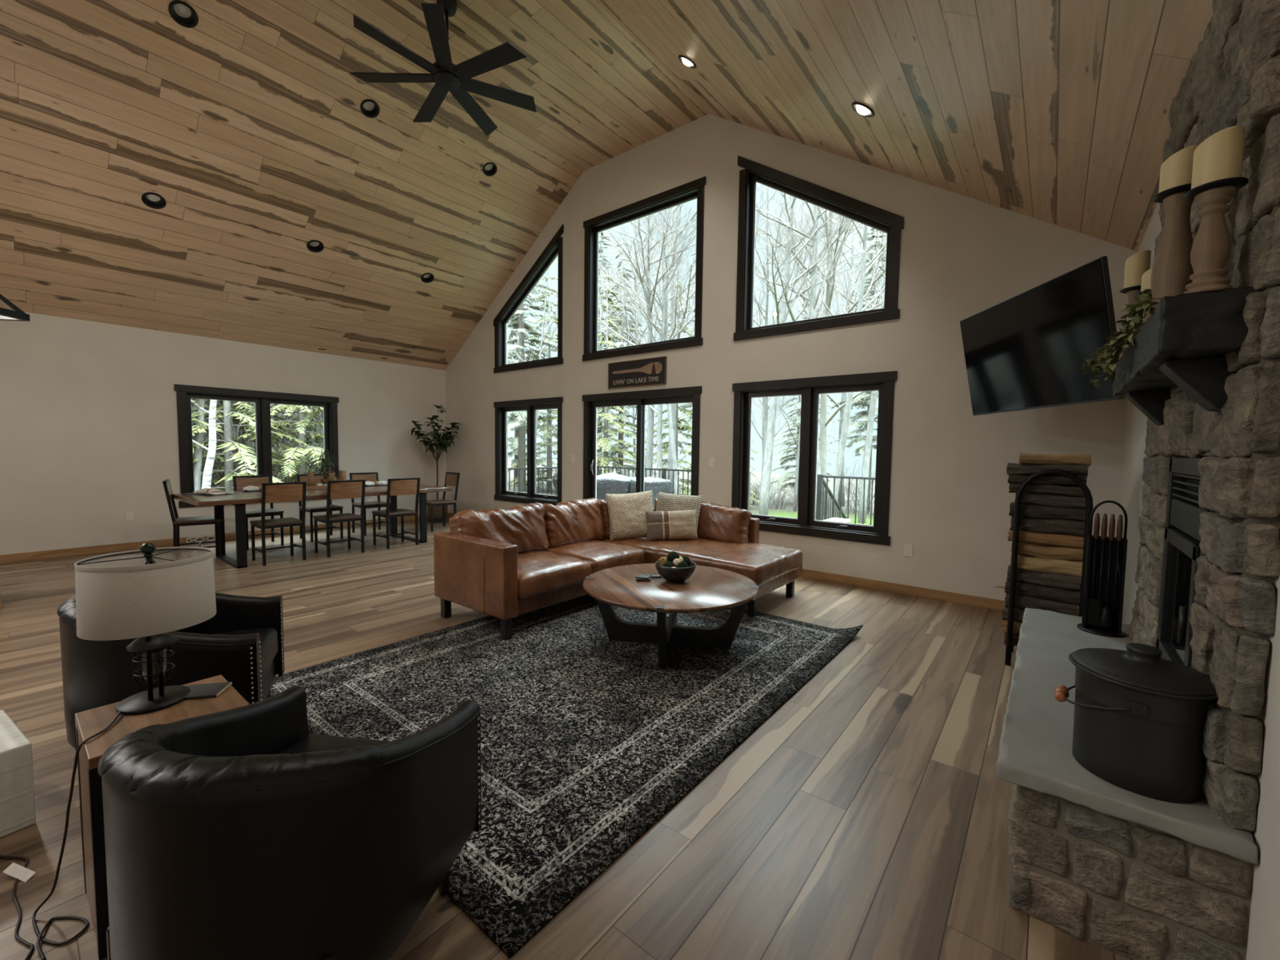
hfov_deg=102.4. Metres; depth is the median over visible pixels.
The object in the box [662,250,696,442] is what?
evergreen tree
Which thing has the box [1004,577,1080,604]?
log
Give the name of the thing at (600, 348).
evergreen tree
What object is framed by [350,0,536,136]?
ceiling fan
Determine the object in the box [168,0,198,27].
recessed light
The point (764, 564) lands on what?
cushion
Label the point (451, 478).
dining chair
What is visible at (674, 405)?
bare tree
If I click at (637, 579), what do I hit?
coaster
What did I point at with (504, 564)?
sectional sofa
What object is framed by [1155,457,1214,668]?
fireplace insert
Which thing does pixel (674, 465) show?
bare tree
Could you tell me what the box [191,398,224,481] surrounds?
evergreen tree
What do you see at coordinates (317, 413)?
evergreen tree
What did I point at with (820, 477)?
deck railing
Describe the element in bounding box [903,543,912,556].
wall outlet
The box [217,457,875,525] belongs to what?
ground
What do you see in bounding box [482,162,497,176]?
recessed light
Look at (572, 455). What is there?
light switch
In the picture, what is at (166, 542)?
baseboard
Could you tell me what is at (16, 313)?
cage pendant
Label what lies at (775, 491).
bush
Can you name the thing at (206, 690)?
notebook
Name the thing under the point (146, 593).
table lamp
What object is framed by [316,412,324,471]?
bare tree
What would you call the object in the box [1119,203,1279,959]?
wall
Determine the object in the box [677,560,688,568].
decorative ball
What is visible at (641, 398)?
door
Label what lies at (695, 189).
window
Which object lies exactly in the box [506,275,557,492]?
evergreen tree
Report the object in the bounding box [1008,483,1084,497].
log
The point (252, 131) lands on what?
ceiling
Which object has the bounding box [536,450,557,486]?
bush
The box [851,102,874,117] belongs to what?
recessed light
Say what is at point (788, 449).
evergreen tree
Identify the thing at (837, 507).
stair railing
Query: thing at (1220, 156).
candle
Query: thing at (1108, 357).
leaf garland
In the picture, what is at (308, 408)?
thicket
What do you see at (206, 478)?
birch tree
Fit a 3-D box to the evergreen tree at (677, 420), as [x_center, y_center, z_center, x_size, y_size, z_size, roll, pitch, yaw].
[1.761,-4.283,25.815,4.131,11.301,4.158,0,3,-6]
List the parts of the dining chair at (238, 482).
leg, leg, rail, backrest, seat frame, seat, leg, leg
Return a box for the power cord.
[0,854,35,959]
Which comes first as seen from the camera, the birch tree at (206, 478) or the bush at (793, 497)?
the birch tree at (206, 478)
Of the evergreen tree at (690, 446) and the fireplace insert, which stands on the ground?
the evergreen tree at (690, 446)
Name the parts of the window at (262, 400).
sill, sash, head casing, sash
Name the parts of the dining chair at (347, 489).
leg, leg, seat, seat frame, rail, backrest, leg, leg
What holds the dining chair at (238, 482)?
on the floor
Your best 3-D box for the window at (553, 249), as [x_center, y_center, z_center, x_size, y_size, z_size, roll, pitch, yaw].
[-1.833,-2.907,8.566,1.765,2.113,0.176,3,4,39]
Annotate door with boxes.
[582,386,702,499]
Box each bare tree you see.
[191,399,207,491]
[200,400,209,488]
[244,402,273,471]
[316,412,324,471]
[507,256,558,433]
[551,209,695,476]
[556,203,697,478]
[598,184,767,493]
[598,186,762,477]
[598,205,696,494]
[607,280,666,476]
[680,186,822,504]
[683,186,884,515]
[751,279,800,450]
[753,184,887,519]
[754,185,886,513]
[760,242,849,511]
[766,220,887,523]
[772,210,886,519]
[778,206,887,506]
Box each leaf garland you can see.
[1081,324,1139,387]
[1113,287,1161,330]
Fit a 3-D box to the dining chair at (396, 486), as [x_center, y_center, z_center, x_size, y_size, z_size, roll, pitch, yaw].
[-3.438,0.445,7.264,0.517,0.959,0.445,3,4,39]
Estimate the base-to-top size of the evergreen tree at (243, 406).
11.301 m
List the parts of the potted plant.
pot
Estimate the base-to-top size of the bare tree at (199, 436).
12.039 m
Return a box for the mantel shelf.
[1111,286,1264,425]
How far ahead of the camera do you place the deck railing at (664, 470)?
10.61 m
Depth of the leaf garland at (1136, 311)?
1.60 m
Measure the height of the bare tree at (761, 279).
11.370 m
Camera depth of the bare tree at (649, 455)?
20.73 m
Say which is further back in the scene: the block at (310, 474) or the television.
the block at (310, 474)
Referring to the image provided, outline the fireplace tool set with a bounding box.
[1076,500,1128,637]
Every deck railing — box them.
[507,466,557,495]
[596,465,751,511]
[816,474,875,524]
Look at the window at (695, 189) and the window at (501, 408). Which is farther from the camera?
the window at (501, 408)
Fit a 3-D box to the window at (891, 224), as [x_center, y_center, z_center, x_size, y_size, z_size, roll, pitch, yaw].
[1.891,-2.692,5.594,1.810,2.134,0.176,3,4,39]
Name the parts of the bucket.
bail handle, lid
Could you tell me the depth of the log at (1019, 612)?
3.43 m
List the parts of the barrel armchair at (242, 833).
seat, arm, leg, arm, nailhead trim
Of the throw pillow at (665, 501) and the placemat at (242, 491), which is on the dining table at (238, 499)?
the placemat at (242, 491)
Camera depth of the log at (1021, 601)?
3.33 m
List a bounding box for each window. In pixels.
[173,384,338,507]
[493,224,564,373]
[493,396,563,506]
[582,176,706,360]
[731,370,897,545]
[733,155,903,340]
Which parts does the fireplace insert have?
door frame, door glass, door handle, hood panel, plate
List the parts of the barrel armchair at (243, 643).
seat, nailhead trim, arm, arm, nailhead trim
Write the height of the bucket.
0.378 m
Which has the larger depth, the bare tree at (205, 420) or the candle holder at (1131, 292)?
the bare tree at (205, 420)
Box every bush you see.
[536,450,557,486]
[599,459,656,477]
[750,478,772,505]
[751,470,799,509]
[781,480,798,512]
[828,459,875,515]
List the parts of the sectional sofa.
leg, armrest, leg, frame, panel, leg, leg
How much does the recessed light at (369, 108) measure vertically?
0.148 m
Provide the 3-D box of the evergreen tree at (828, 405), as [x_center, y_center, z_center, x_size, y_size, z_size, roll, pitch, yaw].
[9.438,-4.691,29.219,3.839,12.110,4.257,2,4,19]
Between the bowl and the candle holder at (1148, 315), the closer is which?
the candle holder at (1148, 315)
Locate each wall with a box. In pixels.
[0,311,446,555]
[445,113,1137,600]
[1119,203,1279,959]
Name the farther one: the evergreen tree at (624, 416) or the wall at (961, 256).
the evergreen tree at (624, 416)
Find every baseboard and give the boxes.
[0,514,428,563]
[447,512,1004,610]
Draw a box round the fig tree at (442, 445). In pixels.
[411,404,461,522]
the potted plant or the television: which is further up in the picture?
the television
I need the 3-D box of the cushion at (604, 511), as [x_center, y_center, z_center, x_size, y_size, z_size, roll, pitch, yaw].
[-0.225,0.412,5.634,0.313,0.436,0.664,3,4,39]
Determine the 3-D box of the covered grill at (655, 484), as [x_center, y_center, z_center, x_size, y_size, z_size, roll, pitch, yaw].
[0.216,0.447,9.385,0.808,1.017,0.570,-2,4,-40]
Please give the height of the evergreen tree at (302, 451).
8.099 m
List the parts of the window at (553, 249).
sill, head casing, sash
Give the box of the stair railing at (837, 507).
[815,474,849,523]
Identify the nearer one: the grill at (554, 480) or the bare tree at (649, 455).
the grill at (554, 480)
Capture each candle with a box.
[1123,249,1151,288]
[1140,267,1151,291]
[1158,144,1199,192]
[1191,125,1245,189]
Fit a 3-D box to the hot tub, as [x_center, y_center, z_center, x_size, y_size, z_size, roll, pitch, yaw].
[-0.455,0.383,10.082,1.368,1.058,1.136,3,4,33]
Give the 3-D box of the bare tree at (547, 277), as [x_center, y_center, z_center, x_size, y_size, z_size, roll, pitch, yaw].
[-4.571,-5.122,22.289,4.417,12.708,5.808,2,4,16]
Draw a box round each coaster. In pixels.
[635,573,651,578]
[636,577,650,580]
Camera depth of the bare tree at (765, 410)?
20.01 m
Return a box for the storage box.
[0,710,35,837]
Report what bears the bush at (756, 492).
on the ground
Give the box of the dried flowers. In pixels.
[321,470,339,482]
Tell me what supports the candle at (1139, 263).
on the candle holder at (1131, 292)
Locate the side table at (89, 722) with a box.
[75,675,249,959]
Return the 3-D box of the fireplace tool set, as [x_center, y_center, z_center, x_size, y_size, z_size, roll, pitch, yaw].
[2.469,0.457,2.732,0.200,0.701,0.200,3,4,39]
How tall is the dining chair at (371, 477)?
0.959 m
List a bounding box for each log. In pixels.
[1001,603,1025,622]
[1001,619,1022,634]
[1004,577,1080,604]
[1004,592,1079,616]
[1004,632,1019,646]
[1006,462,1088,475]
[1007,474,1087,484]
[1007,529,1084,548]
[1007,564,1081,590]
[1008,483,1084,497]
[1008,502,1085,521]
[1009,515,1084,536]
[1009,553,1082,577]
[1010,541,1083,561]
[1015,492,1085,508]
[1018,453,1091,466]
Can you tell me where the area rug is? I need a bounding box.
[270,594,862,957]
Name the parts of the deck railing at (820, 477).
post, rail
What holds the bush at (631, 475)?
on the ground
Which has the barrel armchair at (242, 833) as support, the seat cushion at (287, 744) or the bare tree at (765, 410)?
the seat cushion at (287, 744)
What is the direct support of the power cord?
on the floor
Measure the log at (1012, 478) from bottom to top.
0.083 m
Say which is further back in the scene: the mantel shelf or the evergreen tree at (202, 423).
the evergreen tree at (202, 423)
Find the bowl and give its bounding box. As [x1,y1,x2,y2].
[655,560,696,582]
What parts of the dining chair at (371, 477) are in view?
leg, rail, backrest, leg, seat, seat frame, leg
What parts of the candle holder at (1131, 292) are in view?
drip plate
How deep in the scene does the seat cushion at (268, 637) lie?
2.56 m
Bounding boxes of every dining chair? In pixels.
[162,479,222,556]
[232,475,284,549]
[249,481,306,565]
[296,473,343,542]
[313,480,365,557]
[349,472,390,535]
[371,477,420,549]
[418,471,459,532]
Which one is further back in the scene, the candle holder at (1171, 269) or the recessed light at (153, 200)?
the recessed light at (153, 200)
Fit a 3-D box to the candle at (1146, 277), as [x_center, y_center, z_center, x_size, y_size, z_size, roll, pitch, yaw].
[1.929,-0.750,1.931,0.072,0.095,0.072,3,4,39]
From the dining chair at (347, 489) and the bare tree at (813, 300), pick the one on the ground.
the bare tree at (813, 300)
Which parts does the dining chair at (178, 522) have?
rail, backrest, leg, leg, seat, seat frame, leg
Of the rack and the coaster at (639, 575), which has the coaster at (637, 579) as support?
the coaster at (639, 575)
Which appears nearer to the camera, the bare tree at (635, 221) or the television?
the television
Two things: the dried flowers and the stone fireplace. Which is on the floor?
the stone fireplace
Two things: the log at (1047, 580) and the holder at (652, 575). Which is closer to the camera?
the log at (1047, 580)
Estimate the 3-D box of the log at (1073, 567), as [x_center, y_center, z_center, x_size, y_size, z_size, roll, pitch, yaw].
[2.661,0.548,3.363,0.395,0.114,0.171,3,4,39]
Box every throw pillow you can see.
[604,489,653,540]
[644,509,697,540]
[655,491,702,530]
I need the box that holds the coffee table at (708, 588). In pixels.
[582,563,759,668]
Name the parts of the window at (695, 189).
sill, head casing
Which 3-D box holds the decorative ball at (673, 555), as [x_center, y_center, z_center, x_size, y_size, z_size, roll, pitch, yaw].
[0.239,0.557,3.705,0.089,0.090,0.088,3,4,39]
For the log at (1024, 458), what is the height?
0.082 m
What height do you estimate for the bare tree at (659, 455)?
14.714 m
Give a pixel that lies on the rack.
(1089, 500)
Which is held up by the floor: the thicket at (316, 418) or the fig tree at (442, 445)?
the fig tree at (442, 445)
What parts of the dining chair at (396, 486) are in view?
leg, leg, seat, seat frame, leg, rail, backrest, leg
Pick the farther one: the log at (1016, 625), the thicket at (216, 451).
the thicket at (216, 451)
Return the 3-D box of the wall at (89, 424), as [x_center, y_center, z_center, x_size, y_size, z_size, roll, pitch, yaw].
[-7.532,-0.498,5.744,0.190,2.917,11.966,3,4,39]
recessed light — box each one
[141,191,166,208]
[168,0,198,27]
[306,240,324,252]
[360,98,379,118]
[421,272,434,283]
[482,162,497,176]
[678,54,696,68]
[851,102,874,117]
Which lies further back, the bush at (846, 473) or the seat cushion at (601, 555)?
the bush at (846, 473)
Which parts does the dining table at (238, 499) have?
leg frame, leg frame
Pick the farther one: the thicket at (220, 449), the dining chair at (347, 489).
the thicket at (220, 449)
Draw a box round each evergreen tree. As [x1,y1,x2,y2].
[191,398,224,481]
[191,398,308,491]
[191,400,225,485]
[191,400,319,490]
[215,402,318,472]
[234,403,324,482]
[254,404,317,476]
[271,405,324,478]
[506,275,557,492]
[506,293,557,484]
[507,275,557,492]
[596,231,636,475]
[596,240,656,475]
[596,275,646,475]
[635,280,693,495]
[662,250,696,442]
[679,412,759,508]
[769,303,832,504]
[773,293,838,461]
[826,227,886,511]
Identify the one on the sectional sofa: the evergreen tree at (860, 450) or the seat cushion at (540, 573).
the seat cushion at (540, 573)
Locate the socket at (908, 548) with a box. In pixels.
[906,546,910,554]
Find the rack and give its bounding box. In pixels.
[1004,469,1093,666]
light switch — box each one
[571,454,574,462]
[708,457,714,467]
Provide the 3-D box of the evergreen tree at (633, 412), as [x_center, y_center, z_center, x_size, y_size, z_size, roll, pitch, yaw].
[0.048,-5.777,30.859,6.113,13.376,4.650,0,3,-9]
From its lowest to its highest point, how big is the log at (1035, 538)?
0.098 m
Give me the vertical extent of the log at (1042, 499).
0.100 m
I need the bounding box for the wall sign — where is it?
[608,355,666,388]
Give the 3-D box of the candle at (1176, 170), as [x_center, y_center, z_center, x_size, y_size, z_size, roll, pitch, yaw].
[1.558,-0.884,1.484,0.086,0.115,0.086,3,4,39]
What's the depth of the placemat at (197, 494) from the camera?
6.21 m
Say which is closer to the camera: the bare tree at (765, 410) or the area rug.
the area rug
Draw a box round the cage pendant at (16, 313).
[0,293,30,321]
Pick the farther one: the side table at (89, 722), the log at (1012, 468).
the log at (1012, 468)
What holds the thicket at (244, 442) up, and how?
on the ground
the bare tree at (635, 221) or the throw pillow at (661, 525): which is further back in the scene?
the bare tree at (635, 221)
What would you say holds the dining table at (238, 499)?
on the floor
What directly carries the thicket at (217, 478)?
on the ground
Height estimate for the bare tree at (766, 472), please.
17.240 m
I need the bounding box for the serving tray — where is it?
[306,484,327,489]
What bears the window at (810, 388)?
in the wall at (961, 256)
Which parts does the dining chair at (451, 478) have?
leg, seat, seat frame, leg, backrest, leg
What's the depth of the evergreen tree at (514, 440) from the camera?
30.35 m
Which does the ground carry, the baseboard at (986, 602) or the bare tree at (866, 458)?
the bare tree at (866, 458)
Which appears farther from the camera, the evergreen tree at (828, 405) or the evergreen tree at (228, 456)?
the evergreen tree at (828, 405)
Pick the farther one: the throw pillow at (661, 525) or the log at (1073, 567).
the throw pillow at (661, 525)
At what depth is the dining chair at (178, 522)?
6.24 m
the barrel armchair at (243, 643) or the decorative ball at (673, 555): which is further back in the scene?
the decorative ball at (673, 555)
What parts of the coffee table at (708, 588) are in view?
leg frame, leg frame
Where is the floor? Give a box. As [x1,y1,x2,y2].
[0,517,1126,959]
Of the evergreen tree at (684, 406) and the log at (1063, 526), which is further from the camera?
the evergreen tree at (684, 406)
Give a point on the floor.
(864, 818)
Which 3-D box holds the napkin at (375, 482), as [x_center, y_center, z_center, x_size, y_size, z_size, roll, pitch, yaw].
[-4.081,0.051,7.962,0.218,0.073,0.372,4,5,44]
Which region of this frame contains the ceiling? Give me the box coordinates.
[0,0,1213,370]
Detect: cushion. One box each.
[207,627,278,683]
[278,734,392,754]
[448,502,549,553]
[517,551,591,599]
[542,497,604,547]
[546,540,644,574]
[598,499,608,538]
[600,537,802,586]
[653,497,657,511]
[697,501,751,543]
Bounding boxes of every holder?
[651,574,662,577]
[1118,284,1141,359]
[1137,290,1151,324]
[1147,183,1193,314]
[1183,177,1248,293]
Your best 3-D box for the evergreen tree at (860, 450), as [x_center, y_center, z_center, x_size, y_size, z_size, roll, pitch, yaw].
[10.012,-4.886,22.067,4.113,12.975,4.561,1,3,9]
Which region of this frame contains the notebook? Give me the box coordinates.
[184,681,231,700]
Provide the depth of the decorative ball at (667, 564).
3.61 m
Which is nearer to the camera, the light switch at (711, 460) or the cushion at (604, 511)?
the cushion at (604, 511)
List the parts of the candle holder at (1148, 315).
drip plate, turned post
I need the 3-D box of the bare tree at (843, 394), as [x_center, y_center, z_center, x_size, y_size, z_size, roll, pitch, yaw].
[9.336,-7.340,24.720,7.616,17.921,9.950,2,4,22]
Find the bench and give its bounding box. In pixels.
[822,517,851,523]
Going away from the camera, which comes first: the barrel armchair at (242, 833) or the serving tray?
the barrel armchair at (242, 833)
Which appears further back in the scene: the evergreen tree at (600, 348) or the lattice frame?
the evergreen tree at (600, 348)
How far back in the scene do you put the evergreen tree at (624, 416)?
28.58 m
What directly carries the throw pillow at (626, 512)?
on the sectional sofa
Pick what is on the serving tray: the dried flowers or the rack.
the dried flowers
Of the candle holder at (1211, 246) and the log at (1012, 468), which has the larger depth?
the log at (1012, 468)
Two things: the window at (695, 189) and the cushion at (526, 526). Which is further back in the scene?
the window at (695, 189)
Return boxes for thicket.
[191,398,323,490]
[191,399,256,484]
[191,399,323,486]
[191,399,324,479]
[191,401,324,482]
[193,402,324,473]
[284,408,322,482]
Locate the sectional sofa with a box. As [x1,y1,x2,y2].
[433,497,802,639]
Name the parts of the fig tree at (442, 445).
stem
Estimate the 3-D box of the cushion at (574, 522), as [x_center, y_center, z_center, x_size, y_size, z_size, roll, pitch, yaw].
[-0.673,0.427,5.086,0.334,0.466,0.741,3,4,39]
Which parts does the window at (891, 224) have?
sill, sash, head casing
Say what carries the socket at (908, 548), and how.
attached to the wall outlet at (908, 552)
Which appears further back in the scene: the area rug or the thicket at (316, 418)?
the thicket at (316, 418)
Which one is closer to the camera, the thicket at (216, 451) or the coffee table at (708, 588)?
the coffee table at (708, 588)
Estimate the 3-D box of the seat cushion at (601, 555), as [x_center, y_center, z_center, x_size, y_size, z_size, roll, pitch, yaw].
[-0.483,0.716,4.850,0.841,0.220,0.719,3,4,39]
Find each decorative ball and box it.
[657,556,667,566]
[662,560,674,567]
[666,551,679,562]
[672,558,680,566]
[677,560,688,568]
[681,555,690,565]
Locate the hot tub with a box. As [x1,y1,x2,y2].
[596,472,645,500]
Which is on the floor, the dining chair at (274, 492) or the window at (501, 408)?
the dining chair at (274, 492)
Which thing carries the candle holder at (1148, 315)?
on the mantel shelf
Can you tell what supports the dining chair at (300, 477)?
on the floor
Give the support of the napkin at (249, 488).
on the placemat at (242, 491)
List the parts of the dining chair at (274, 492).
leg, leg, seat, seat frame, rail, backrest, leg, leg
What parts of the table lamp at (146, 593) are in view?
lamp cord, shade trim, lamp shade, lamp rod, lamp rod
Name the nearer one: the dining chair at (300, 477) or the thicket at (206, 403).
the dining chair at (300, 477)
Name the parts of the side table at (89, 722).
panel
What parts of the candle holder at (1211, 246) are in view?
drip plate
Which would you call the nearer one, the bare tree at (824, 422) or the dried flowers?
the dried flowers
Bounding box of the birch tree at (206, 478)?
[191,400,217,493]
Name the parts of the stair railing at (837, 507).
rail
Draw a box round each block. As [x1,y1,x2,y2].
[307,471,314,485]
[338,470,346,480]
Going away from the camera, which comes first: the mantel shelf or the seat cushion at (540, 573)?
the mantel shelf
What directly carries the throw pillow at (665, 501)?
on the sectional sofa
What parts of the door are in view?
handle, sliding panel, head casing, fixed panel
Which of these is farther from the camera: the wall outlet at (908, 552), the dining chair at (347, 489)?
the dining chair at (347, 489)
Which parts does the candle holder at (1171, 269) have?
drip plate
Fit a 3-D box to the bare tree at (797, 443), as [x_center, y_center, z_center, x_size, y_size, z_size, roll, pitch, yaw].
[6.936,-4.339,21.707,4.185,12.039,5.502,2,4,16]
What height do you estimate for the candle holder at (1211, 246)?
0.269 m
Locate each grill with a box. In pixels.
[545,470,557,495]
[630,476,671,507]
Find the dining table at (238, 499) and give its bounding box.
[172,484,452,568]
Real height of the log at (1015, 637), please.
0.107 m
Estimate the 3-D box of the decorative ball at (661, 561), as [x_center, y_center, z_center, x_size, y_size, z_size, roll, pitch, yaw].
[0.175,0.605,3.734,0.097,0.097,0.097,3,4,39]
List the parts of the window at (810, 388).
crank handle, sash, head casing, sill, crank handle, sash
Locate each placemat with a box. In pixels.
[188,493,232,496]
[241,490,262,492]
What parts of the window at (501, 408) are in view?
sash, sill, head casing, sash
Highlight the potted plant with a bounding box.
[309,448,339,485]
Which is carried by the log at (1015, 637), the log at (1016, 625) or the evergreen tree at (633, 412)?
the log at (1016, 625)
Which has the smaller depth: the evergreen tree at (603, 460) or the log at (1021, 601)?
the log at (1021, 601)
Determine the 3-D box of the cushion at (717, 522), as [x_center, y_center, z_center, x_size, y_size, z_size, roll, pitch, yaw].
[0.848,0.453,5.356,0.598,0.441,0.308,3,4,39]
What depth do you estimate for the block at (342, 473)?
7.50 m
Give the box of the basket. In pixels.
[426,505,448,522]
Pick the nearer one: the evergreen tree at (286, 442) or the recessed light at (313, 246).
the recessed light at (313, 246)
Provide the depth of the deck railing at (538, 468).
10.28 m
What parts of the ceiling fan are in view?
blade, blade, blade, blade, blade, blade, blade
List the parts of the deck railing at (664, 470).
post, rail, post, post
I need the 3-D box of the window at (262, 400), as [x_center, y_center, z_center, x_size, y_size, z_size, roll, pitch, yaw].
[-5.761,-0.504,7.910,0.176,1.691,2.069,3,4,39]
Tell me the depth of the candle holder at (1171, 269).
1.47 m
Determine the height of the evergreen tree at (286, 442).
15.016 m
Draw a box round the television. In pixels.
[960,255,1124,415]
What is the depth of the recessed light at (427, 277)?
8.07 m
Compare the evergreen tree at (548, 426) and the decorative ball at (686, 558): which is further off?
the evergreen tree at (548, 426)
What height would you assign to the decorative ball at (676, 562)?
0.057 m
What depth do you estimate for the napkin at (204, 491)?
6.22 m
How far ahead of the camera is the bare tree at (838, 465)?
14.80 m
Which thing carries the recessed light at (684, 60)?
in the ceiling
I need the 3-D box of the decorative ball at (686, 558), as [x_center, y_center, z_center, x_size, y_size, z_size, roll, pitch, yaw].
[0.324,0.591,3.727,0.085,0.084,0.085,3,4,39]
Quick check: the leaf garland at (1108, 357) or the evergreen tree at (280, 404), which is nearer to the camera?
the leaf garland at (1108, 357)
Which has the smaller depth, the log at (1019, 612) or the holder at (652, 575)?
the log at (1019, 612)
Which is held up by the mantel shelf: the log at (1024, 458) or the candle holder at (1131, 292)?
the candle holder at (1131, 292)
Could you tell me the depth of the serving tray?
7.16 m
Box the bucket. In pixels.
[1053,643,1217,803]
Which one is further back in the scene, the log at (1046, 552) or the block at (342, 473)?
the block at (342, 473)
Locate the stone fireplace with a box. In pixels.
[995,0,1279,959]
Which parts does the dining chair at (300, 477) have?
leg, rail, leg, backrest, seat frame, seat, leg, leg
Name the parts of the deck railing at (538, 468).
rail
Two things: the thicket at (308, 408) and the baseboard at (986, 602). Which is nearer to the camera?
the baseboard at (986, 602)
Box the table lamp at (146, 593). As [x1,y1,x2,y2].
[31,542,216,959]
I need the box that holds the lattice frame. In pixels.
[186,534,214,542]
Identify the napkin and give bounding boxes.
[192,488,226,494]
[242,485,262,491]
[364,480,387,485]
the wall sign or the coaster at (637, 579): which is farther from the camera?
the wall sign
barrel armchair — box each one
[57,592,284,751]
[97,685,480,959]

